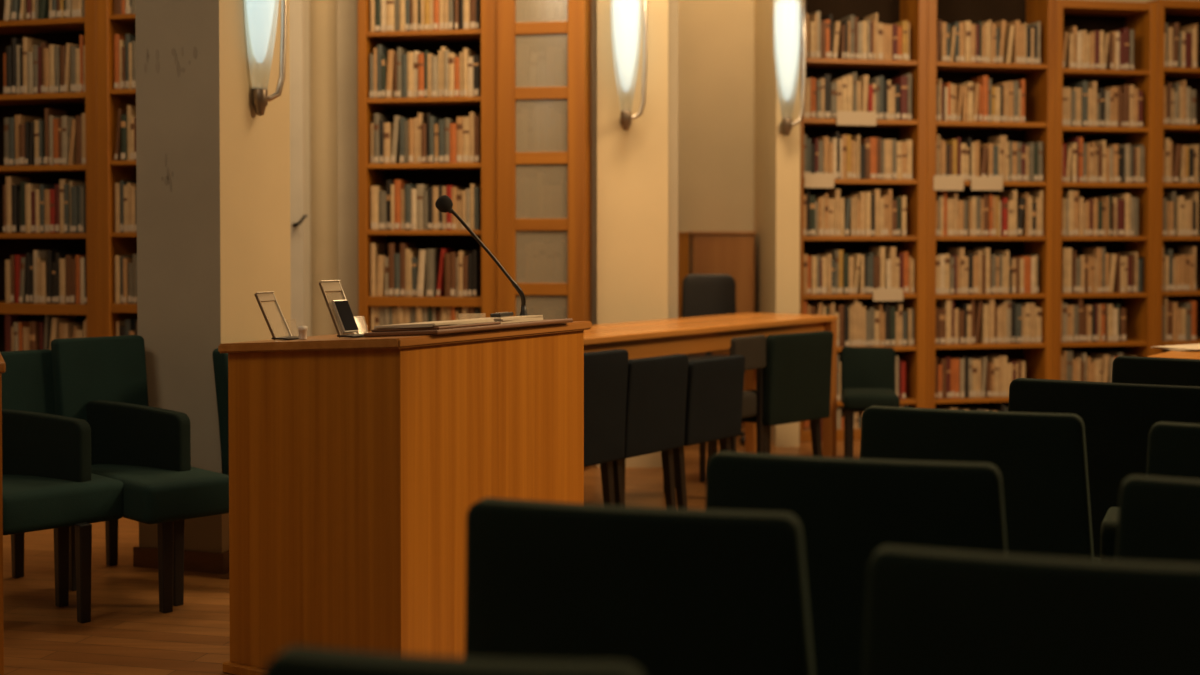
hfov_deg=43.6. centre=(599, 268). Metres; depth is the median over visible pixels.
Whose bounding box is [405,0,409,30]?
book
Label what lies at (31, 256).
book
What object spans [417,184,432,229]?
book
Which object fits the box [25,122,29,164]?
book
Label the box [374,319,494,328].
paper stack
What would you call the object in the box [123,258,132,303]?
book
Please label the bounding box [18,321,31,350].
book
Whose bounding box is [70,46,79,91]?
book
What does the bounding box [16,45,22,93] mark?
book
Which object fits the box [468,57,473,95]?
book
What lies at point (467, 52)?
book
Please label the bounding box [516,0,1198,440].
books
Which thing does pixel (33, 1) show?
book
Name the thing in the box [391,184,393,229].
book
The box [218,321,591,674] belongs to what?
lectern
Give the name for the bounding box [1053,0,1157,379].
bookcase
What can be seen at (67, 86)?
book
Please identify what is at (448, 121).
book
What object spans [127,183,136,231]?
book
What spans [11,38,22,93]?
book
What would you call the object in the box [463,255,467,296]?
book
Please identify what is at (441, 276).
book
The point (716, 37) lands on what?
wall
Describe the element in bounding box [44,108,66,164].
book
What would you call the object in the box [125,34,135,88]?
book
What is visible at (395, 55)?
book
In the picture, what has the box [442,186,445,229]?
book
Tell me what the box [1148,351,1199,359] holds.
table
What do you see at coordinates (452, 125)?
book
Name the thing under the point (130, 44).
book
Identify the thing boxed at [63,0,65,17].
book
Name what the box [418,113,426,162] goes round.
book
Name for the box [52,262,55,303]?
book
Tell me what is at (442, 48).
book
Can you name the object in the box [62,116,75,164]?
book
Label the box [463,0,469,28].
book
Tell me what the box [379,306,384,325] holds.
book
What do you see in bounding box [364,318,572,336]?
portfolio
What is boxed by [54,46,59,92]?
book
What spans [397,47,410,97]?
book
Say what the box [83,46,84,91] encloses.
book
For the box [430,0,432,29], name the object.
book
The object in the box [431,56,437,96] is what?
book
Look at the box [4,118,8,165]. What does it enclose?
book
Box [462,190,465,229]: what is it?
book
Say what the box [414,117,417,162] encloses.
book
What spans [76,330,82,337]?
book
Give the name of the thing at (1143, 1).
wall
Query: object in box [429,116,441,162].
book
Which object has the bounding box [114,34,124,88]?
book
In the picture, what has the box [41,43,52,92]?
book
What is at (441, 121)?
book
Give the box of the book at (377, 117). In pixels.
[374,113,388,163]
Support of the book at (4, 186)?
on the bookcase at (56, 31)
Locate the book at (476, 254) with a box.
[472,250,480,296]
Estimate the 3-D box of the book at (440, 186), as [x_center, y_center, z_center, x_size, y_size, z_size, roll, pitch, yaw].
[-0.858,-0.333,8.277,0.016,0.242,0.182,0,1,11]
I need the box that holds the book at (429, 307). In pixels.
[428,306,431,321]
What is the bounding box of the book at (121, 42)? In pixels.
[119,40,124,88]
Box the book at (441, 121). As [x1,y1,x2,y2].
[439,119,444,162]
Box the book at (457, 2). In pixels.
[455,0,459,28]
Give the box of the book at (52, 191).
[50,189,54,232]
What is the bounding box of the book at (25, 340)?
[23,327,27,349]
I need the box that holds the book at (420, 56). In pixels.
[418,54,423,96]
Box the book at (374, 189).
[371,186,385,229]
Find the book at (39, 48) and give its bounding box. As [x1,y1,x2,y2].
[38,47,40,92]
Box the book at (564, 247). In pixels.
[561,244,567,282]
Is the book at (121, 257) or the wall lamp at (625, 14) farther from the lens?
the wall lamp at (625, 14)
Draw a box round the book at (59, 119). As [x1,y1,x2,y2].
[58,118,61,164]
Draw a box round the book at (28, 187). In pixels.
[25,184,47,232]
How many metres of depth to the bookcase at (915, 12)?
9.29 m
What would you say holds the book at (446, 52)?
on the bookcase at (483, 41)
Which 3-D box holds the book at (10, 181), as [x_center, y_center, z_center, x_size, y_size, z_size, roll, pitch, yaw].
[-2.990,-0.326,7.708,0.029,0.287,0.167,0,1,16]
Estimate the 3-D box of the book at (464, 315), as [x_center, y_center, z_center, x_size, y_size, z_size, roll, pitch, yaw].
[-0.729,0.321,8.263,0.056,0.245,0.182,0,1,11]
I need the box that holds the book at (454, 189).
[452,187,465,229]
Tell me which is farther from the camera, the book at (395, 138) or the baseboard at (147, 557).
the book at (395, 138)
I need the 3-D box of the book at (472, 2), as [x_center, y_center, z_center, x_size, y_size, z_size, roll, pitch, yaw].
[-0.673,-1.423,8.226,0.036,0.250,0.182,0,1,11]
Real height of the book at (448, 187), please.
0.242 m
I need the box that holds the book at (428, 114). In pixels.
[427,113,438,162]
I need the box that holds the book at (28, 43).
[23,37,46,93]
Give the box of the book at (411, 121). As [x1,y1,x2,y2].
[408,119,413,162]
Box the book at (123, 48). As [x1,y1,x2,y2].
[122,47,124,88]
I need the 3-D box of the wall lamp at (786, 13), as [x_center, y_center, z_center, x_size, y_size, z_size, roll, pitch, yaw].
[1.088,-1.192,8.780,0.184,0.835,0.207,-1,1,-35]
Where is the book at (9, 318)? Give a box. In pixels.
[5,314,30,350]
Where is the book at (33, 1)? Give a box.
[32,0,34,18]
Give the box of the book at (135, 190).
[135,190,136,231]
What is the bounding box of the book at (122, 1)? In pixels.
[121,0,125,13]
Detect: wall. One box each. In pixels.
[310,0,337,335]
[592,0,677,324]
[678,0,753,234]
[1088,0,1199,2]
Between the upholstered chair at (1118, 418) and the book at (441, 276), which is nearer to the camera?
the upholstered chair at (1118, 418)
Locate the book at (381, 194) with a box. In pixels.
[378,191,385,229]
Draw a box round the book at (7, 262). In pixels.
[5,260,10,302]
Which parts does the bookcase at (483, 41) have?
panel, shelf, shelf, shelf, shelf, shelf, panel, panel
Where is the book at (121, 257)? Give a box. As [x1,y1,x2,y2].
[120,256,132,303]
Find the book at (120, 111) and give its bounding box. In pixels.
[115,109,126,160]
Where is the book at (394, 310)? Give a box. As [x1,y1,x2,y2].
[392,307,396,323]
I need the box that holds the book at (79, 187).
[78,186,85,232]
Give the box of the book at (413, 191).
[411,189,416,229]
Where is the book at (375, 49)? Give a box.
[374,48,376,97]
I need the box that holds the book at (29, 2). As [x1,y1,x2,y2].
[27,0,31,19]
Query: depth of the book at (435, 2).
8.17 m
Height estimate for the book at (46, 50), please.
0.228 m
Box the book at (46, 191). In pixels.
[44,189,49,232]
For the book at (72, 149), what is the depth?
7.53 m
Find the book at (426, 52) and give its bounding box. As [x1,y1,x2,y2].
[424,50,436,96]
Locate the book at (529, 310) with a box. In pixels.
[526,307,532,313]
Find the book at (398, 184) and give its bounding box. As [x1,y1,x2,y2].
[394,180,409,229]
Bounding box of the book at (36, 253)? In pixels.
[33,250,45,302]
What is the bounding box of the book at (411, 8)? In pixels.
[410,0,412,30]
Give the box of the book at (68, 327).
[64,322,82,337]
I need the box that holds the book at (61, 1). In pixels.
[60,0,63,17]
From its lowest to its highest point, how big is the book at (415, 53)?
0.255 m
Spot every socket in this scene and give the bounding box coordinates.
[252,89,267,115]
[620,111,631,129]
[782,118,791,135]
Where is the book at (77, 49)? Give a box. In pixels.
[76,48,79,91]
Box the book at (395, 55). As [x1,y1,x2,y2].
[394,54,396,97]
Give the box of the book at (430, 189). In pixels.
[428,187,432,229]
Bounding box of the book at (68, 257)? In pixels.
[66,255,74,303]
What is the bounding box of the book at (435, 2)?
[433,0,438,29]
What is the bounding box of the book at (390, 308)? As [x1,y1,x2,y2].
[389,306,396,324]
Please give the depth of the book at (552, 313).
8.08 m
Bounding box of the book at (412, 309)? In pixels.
[410,306,415,322]
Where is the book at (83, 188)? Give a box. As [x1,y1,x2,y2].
[81,186,85,232]
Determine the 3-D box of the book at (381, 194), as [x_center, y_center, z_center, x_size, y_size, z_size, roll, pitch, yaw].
[-1.182,-0.321,8.351,0.044,0.215,0.193,0,1,11]
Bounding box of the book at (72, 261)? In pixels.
[70,259,75,303]
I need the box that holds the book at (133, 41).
[132,40,135,88]
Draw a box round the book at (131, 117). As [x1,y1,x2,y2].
[130,116,135,159]
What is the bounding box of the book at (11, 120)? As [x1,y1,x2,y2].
[8,117,14,165]
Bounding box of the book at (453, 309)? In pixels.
[451,307,461,319]
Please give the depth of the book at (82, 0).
7.50 m
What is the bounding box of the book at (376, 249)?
[370,243,385,295]
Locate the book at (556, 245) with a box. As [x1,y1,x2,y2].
[553,242,566,282]
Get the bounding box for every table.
[584,313,837,456]
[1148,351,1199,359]
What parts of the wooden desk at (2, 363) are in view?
panel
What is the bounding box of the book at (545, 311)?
[542,307,554,319]
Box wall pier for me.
[135,0,290,552]
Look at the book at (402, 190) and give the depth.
8.24 m
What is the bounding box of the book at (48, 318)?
[44,315,67,349]
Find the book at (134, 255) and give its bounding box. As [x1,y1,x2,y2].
[133,254,136,303]
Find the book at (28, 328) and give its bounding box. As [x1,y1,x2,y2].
[27,327,29,349]
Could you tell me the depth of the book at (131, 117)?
7.44 m
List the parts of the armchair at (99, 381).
leg, backrest, leg, armrest, seat, leg, leg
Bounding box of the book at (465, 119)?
[463,117,468,162]
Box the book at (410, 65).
[407,52,413,97]
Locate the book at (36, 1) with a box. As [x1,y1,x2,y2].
[35,0,38,18]
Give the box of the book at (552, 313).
[549,309,555,318]
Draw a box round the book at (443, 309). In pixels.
[441,307,446,320]
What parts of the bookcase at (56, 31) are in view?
shelf, shelf, shelf, shelf, shelf, panel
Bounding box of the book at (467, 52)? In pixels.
[463,48,475,96]
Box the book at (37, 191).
[35,189,39,232]
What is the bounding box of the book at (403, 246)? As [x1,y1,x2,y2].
[400,243,414,295]
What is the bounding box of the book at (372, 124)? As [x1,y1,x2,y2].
[371,123,373,163]
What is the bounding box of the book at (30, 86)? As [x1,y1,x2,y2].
[27,52,33,93]
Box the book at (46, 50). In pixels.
[44,48,48,92]
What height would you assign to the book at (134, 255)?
0.247 m
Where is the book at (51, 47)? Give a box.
[49,45,58,92]
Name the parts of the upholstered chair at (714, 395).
leg, leg, backrest, leg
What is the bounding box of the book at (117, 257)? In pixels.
[115,255,132,303]
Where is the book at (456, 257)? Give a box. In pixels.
[456,257,457,296]
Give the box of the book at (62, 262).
[59,258,65,303]
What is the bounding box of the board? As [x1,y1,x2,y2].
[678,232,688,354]
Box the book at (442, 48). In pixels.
[441,47,454,96]
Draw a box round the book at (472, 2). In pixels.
[470,0,475,28]
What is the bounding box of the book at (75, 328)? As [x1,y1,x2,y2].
[73,326,82,337]
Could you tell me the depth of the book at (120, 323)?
7.49 m
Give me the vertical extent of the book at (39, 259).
0.233 m
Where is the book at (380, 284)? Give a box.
[376,255,387,295]
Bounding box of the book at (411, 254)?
[409,252,418,296]
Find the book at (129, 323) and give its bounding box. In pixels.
[125,318,136,334]
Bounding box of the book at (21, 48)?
[20,47,22,93]
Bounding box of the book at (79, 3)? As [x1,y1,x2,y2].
[76,0,82,16]
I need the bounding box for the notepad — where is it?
[450,315,542,323]
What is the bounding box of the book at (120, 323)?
[116,321,124,335]
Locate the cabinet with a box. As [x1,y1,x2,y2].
[687,231,756,427]
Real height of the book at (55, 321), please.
0.271 m
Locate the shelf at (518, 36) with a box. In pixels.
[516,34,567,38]
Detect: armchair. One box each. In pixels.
[0,349,123,622]
[51,335,228,612]
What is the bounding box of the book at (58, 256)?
[55,252,79,303]
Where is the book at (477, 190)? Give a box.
[474,187,480,229]
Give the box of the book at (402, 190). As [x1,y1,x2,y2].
[401,189,404,229]
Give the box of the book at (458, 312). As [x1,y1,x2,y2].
[455,310,461,319]
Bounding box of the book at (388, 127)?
[384,123,393,162]
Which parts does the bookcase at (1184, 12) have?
panel, shelf, shelf, panel, shelf, shelf, shelf, shelf, panel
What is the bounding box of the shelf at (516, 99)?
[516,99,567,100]
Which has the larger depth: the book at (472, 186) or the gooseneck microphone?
the book at (472, 186)
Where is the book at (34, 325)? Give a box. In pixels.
[30,320,44,349]
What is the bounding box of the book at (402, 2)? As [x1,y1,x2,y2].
[400,0,404,30]
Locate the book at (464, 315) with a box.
[461,307,467,319]
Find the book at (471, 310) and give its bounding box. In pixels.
[468,307,480,318]
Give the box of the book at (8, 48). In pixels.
[6,46,11,93]
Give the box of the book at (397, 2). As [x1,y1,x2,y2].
[394,0,399,30]
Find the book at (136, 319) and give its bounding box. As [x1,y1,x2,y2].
[135,319,136,334]
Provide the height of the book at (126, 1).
0.258 m
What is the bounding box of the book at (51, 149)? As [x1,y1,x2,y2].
[49,115,61,164]
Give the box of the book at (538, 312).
[535,309,541,314]
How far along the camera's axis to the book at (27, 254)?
7.61 m
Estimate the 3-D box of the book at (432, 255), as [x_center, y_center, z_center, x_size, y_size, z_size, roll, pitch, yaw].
[-0.916,0.022,8.293,0.043,0.262,0.191,0,1,11]
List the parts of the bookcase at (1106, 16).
panel, panel, shelf, shelf, shelf, shelf, shelf, shelf, panel, panel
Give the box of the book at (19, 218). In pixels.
[18,191,20,232]
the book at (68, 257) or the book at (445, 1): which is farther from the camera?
the book at (445, 1)
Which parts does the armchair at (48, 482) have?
leg, backrest, armrest, seat, leg, leg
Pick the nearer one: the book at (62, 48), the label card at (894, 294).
the book at (62, 48)
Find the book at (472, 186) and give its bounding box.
[470,184,480,229]
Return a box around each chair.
[212,348,228,474]
[263,646,642,674]
[465,497,814,674]
[584,349,628,504]
[613,354,687,507]
[622,355,744,508]
[674,335,765,487]
[682,274,744,444]
[705,451,1006,674]
[708,331,832,460]
[841,347,899,457]
[860,406,1118,559]
[863,545,1199,674]
[1008,378,1199,557]
[1112,356,1199,385]
[1115,475,1199,563]
[1146,422,1199,478]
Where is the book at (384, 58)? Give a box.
[382,56,387,97]
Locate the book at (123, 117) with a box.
[121,115,126,160]
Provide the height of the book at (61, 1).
0.238 m
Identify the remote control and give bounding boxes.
[490,312,513,316]
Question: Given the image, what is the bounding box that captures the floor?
[3,428,860,674]
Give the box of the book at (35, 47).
[33,45,40,93]
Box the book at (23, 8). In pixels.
[19,0,26,19]
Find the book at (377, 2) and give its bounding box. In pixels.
[375,0,380,31]
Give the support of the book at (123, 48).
on the bookcase at (111, 243)
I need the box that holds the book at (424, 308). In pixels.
[422,306,427,321]
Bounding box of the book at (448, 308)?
[447,307,450,320]
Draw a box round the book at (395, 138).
[390,115,409,162]
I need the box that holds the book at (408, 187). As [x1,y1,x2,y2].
[405,184,416,229]
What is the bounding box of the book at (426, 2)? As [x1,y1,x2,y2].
[424,0,429,29]
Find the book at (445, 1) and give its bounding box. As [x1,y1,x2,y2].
[444,0,447,29]
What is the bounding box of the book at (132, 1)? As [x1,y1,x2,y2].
[131,0,134,13]
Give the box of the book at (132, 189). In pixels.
[129,186,136,231]
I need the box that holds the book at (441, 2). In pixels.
[439,0,443,29]
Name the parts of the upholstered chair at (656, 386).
leg, backrest, leg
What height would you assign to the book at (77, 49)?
0.220 m
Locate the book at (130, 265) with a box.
[128,263,132,303]
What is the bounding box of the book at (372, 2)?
[370,0,374,31]
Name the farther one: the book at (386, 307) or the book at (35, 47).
the book at (386, 307)
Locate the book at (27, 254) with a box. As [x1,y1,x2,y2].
[26,253,32,302]
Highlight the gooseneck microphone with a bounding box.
[435,195,527,315]
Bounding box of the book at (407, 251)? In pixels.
[405,248,418,295]
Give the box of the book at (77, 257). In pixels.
[75,255,83,303]
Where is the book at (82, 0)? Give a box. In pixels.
[82,0,84,16]
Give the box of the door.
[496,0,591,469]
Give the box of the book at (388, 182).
[386,180,393,229]
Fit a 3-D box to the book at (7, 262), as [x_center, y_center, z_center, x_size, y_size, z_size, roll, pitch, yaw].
[-2.997,0.065,7.736,0.036,0.220,0.176,0,1,16]
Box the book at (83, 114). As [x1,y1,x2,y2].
[82,113,85,164]
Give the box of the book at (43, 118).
[43,118,44,164]
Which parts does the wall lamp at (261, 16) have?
lamp shade, rod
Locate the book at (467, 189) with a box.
[466,188,469,229]
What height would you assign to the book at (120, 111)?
0.259 m
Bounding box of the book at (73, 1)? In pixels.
[72,0,75,17]
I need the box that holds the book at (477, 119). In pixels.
[474,116,480,162]
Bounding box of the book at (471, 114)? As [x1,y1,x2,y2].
[469,112,480,162]
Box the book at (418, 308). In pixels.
[416,306,421,322]
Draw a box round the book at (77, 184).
[69,182,85,232]
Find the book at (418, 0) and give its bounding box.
[418,0,419,29]
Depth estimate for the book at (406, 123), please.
8.22 m
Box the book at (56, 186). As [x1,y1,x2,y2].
[54,184,59,232]
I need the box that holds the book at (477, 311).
[475,308,480,317]
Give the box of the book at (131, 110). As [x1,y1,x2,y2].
[127,105,135,160]
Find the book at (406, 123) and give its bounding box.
[404,121,408,162]
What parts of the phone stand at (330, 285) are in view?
rail, head plate, rail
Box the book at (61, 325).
[59,321,77,338]
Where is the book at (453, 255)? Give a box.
[450,252,457,296]
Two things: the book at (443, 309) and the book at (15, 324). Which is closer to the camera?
the book at (15, 324)
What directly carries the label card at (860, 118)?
attached to the bookcase at (915, 12)
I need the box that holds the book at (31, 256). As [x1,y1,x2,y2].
[30,255,33,302]
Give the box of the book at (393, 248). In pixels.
[388,243,399,295]
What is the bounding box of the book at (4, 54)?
[3,53,5,93]
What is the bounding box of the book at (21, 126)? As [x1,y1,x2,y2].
[19,124,24,165]
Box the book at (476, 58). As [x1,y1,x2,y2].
[473,55,480,95]
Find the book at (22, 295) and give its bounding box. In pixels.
[19,257,25,302]
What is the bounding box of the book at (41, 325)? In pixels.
[39,322,44,349]
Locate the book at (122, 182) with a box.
[120,180,136,231]
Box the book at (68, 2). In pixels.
[66,0,71,17]
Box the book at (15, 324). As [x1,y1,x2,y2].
[13,321,28,350]
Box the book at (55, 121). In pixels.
[53,119,58,164]
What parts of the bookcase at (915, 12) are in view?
panel, panel, shelf, shelf, shelf, shelf, shelf, shelf, shelf, panel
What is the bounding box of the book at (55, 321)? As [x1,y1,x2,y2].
[50,316,75,349]
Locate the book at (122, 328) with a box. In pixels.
[120,326,124,335]
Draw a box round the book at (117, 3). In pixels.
[114,0,121,14]
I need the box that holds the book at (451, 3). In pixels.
[448,0,454,29]
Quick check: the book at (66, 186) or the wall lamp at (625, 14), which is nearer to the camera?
the book at (66, 186)
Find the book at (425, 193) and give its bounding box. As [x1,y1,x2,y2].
[423,191,427,229]
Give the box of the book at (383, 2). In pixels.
[381,0,385,30]
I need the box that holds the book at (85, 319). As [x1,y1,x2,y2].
[85,319,86,336]
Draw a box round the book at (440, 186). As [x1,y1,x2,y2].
[439,185,441,229]
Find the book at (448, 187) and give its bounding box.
[446,185,460,229]
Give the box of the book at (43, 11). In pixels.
[38,0,48,18]
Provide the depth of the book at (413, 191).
8.21 m
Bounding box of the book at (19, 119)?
[15,115,41,165]
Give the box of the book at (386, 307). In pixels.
[385,306,390,324]
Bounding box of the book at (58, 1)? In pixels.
[56,0,59,17]
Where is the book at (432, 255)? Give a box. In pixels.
[426,248,440,296]
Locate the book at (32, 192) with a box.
[31,191,34,232]
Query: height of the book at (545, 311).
0.242 m
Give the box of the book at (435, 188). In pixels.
[433,186,438,229]
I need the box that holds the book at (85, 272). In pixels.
[84,255,86,303]
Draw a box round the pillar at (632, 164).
[597,0,667,467]
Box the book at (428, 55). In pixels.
[427,54,435,96]
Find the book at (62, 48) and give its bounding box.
[60,46,65,92]
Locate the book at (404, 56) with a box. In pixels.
[402,54,406,97]
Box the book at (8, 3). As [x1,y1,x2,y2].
[4,0,11,20]
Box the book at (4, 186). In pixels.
[3,185,5,232]
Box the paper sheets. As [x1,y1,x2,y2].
[1150,344,1199,350]
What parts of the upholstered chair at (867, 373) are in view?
leg, leg, backrest, seat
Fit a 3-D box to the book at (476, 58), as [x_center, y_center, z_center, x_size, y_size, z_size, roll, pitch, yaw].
[-0.655,-1.047,8.232,0.032,0.225,0.184,0,1,11]
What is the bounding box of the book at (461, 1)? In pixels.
[460,0,462,28]
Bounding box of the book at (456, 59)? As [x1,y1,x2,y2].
[454,57,459,96]
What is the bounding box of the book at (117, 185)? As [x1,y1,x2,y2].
[115,183,119,231]
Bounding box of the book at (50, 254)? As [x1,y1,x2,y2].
[46,250,69,303]
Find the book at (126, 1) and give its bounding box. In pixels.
[125,0,129,13]
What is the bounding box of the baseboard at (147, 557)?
[133,546,228,573]
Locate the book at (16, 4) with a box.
[11,0,20,19]
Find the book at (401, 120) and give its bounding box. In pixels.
[399,118,408,162]
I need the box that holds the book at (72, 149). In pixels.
[68,119,75,164]
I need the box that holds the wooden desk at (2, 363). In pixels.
[0,353,5,674]
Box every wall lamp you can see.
[244,0,286,115]
[611,0,646,129]
[773,0,805,135]
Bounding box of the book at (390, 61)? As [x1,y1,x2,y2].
[385,50,396,97]
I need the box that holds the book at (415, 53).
[413,51,423,96]
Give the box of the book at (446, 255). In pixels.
[444,253,449,296]
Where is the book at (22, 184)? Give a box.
[20,182,44,232]
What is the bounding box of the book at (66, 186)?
[64,184,69,232]
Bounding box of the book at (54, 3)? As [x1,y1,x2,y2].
[51,0,56,18]
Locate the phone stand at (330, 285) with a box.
[319,280,363,337]
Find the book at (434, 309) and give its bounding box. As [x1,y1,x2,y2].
[432,306,440,320]
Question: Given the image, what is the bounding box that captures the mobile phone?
[331,300,358,332]
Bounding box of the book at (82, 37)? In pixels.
[80,35,84,91]
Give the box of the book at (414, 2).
[412,0,417,30]
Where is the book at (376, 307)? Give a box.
[375,306,378,325]
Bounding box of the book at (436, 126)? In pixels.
[434,124,438,162]
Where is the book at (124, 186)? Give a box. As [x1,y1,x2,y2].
[123,185,126,231]
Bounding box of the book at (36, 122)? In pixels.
[34,120,38,164]
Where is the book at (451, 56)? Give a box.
[448,53,458,96]
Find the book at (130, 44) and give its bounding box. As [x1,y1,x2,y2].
[129,43,131,88]
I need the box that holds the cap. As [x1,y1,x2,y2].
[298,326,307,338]
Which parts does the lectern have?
panel, panel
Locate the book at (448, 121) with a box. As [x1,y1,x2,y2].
[445,118,455,162]
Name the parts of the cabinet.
door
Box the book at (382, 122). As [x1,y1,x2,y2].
[380,120,391,163]
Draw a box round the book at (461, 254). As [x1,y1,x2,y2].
[458,251,471,296]
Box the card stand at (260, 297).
[254,291,298,339]
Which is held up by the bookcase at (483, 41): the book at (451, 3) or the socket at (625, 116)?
the book at (451, 3)
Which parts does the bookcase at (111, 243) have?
shelf, shelf, shelf, shelf, shelf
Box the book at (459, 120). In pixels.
[456,117,462,162]
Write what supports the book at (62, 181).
on the bookcase at (56, 31)
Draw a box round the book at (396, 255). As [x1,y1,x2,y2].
[394,253,399,295]
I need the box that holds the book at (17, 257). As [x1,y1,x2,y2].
[15,255,25,302]
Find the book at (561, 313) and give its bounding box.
[556,307,567,318]
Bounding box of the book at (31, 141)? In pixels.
[28,122,34,164]
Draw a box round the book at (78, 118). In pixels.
[76,116,81,164]
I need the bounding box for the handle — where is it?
[292,215,306,226]
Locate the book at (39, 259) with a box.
[36,257,45,303]
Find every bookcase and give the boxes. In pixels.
[0,0,98,351]
[96,0,136,336]
[357,0,496,331]
[799,0,927,441]
[926,0,1055,408]
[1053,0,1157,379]
[1145,0,1199,353]
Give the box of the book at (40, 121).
[39,120,42,164]
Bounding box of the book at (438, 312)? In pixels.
[436,309,440,320]
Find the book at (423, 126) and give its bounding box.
[421,124,426,162]
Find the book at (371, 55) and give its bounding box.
[370,54,373,97]
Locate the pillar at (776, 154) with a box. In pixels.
[754,0,800,446]
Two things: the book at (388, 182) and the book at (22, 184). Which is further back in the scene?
the book at (388, 182)
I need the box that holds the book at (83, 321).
[83,321,84,337]
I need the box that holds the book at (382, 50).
[377,45,392,97]
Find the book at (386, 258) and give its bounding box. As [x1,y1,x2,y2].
[385,257,387,295]
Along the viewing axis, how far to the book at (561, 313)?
8.09 m
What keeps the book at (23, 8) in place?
on the bookcase at (56, 31)
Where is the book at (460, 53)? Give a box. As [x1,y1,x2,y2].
[459,52,462,96]
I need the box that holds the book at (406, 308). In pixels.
[404,306,412,323]
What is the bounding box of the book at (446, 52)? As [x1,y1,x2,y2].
[444,50,457,96]
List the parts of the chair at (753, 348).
leg, leg, backrest, seat, leg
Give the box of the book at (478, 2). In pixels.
[476,0,480,28]
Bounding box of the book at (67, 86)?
[64,43,79,92]
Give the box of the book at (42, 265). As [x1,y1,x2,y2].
[39,262,45,303]
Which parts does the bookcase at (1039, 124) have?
panel, shelf, shelf, shelf, shelf, shelf, shelf, shelf, panel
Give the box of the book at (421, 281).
[416,250,425,296]
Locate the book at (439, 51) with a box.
[438,50,440,96]
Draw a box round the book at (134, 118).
[134,118,135,159]
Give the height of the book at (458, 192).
0.215 m
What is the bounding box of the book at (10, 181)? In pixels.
[6,177,30,232]
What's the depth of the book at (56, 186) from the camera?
7.57 m
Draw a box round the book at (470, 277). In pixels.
[468,253,472,296]
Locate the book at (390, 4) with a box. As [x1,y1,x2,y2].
[386,0,394,30]
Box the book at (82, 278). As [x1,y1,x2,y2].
[80,258,84,303]
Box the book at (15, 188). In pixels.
[11,185,19,232]
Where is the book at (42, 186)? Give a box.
[40,184,53,232]
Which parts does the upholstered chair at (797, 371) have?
leg, seat, leg, leg, backrest, leg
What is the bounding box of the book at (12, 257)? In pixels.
[10,255,14,302]
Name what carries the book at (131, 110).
on the bookcase at (111, 243)
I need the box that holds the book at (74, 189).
[71,186,77,232]
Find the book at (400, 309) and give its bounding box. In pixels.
[397,306,403,323]
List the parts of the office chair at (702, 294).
backrest, seat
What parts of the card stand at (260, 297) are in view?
rail, head plate, rail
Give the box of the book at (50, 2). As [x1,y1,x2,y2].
[49,0,51,18]
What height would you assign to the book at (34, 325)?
0.250 m
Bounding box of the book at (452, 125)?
[450,123,455,162]
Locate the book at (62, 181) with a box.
[60,179,83,232]
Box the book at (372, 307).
[371,306,374,329]
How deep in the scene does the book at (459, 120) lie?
8.16 m
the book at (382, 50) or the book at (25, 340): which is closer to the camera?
the book at (25, 340)
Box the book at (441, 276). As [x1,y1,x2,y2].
[436,248,454,296]
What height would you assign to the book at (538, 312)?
0.230 m
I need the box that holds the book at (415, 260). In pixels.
[412,257,418,296]
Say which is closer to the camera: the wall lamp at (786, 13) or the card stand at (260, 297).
the card stand at (260, 297)
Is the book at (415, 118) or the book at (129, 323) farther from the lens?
the book at (415, 118)
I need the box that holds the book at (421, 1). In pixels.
[420,0,423,29]
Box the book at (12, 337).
[11,327,13,350]
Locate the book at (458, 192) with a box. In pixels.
[456,190,461,229]
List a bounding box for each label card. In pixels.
[804,173,833,187]
[837,111,875,125]
[873,288,902,300]
[934,176,963,190]
[971,176,1002,190]

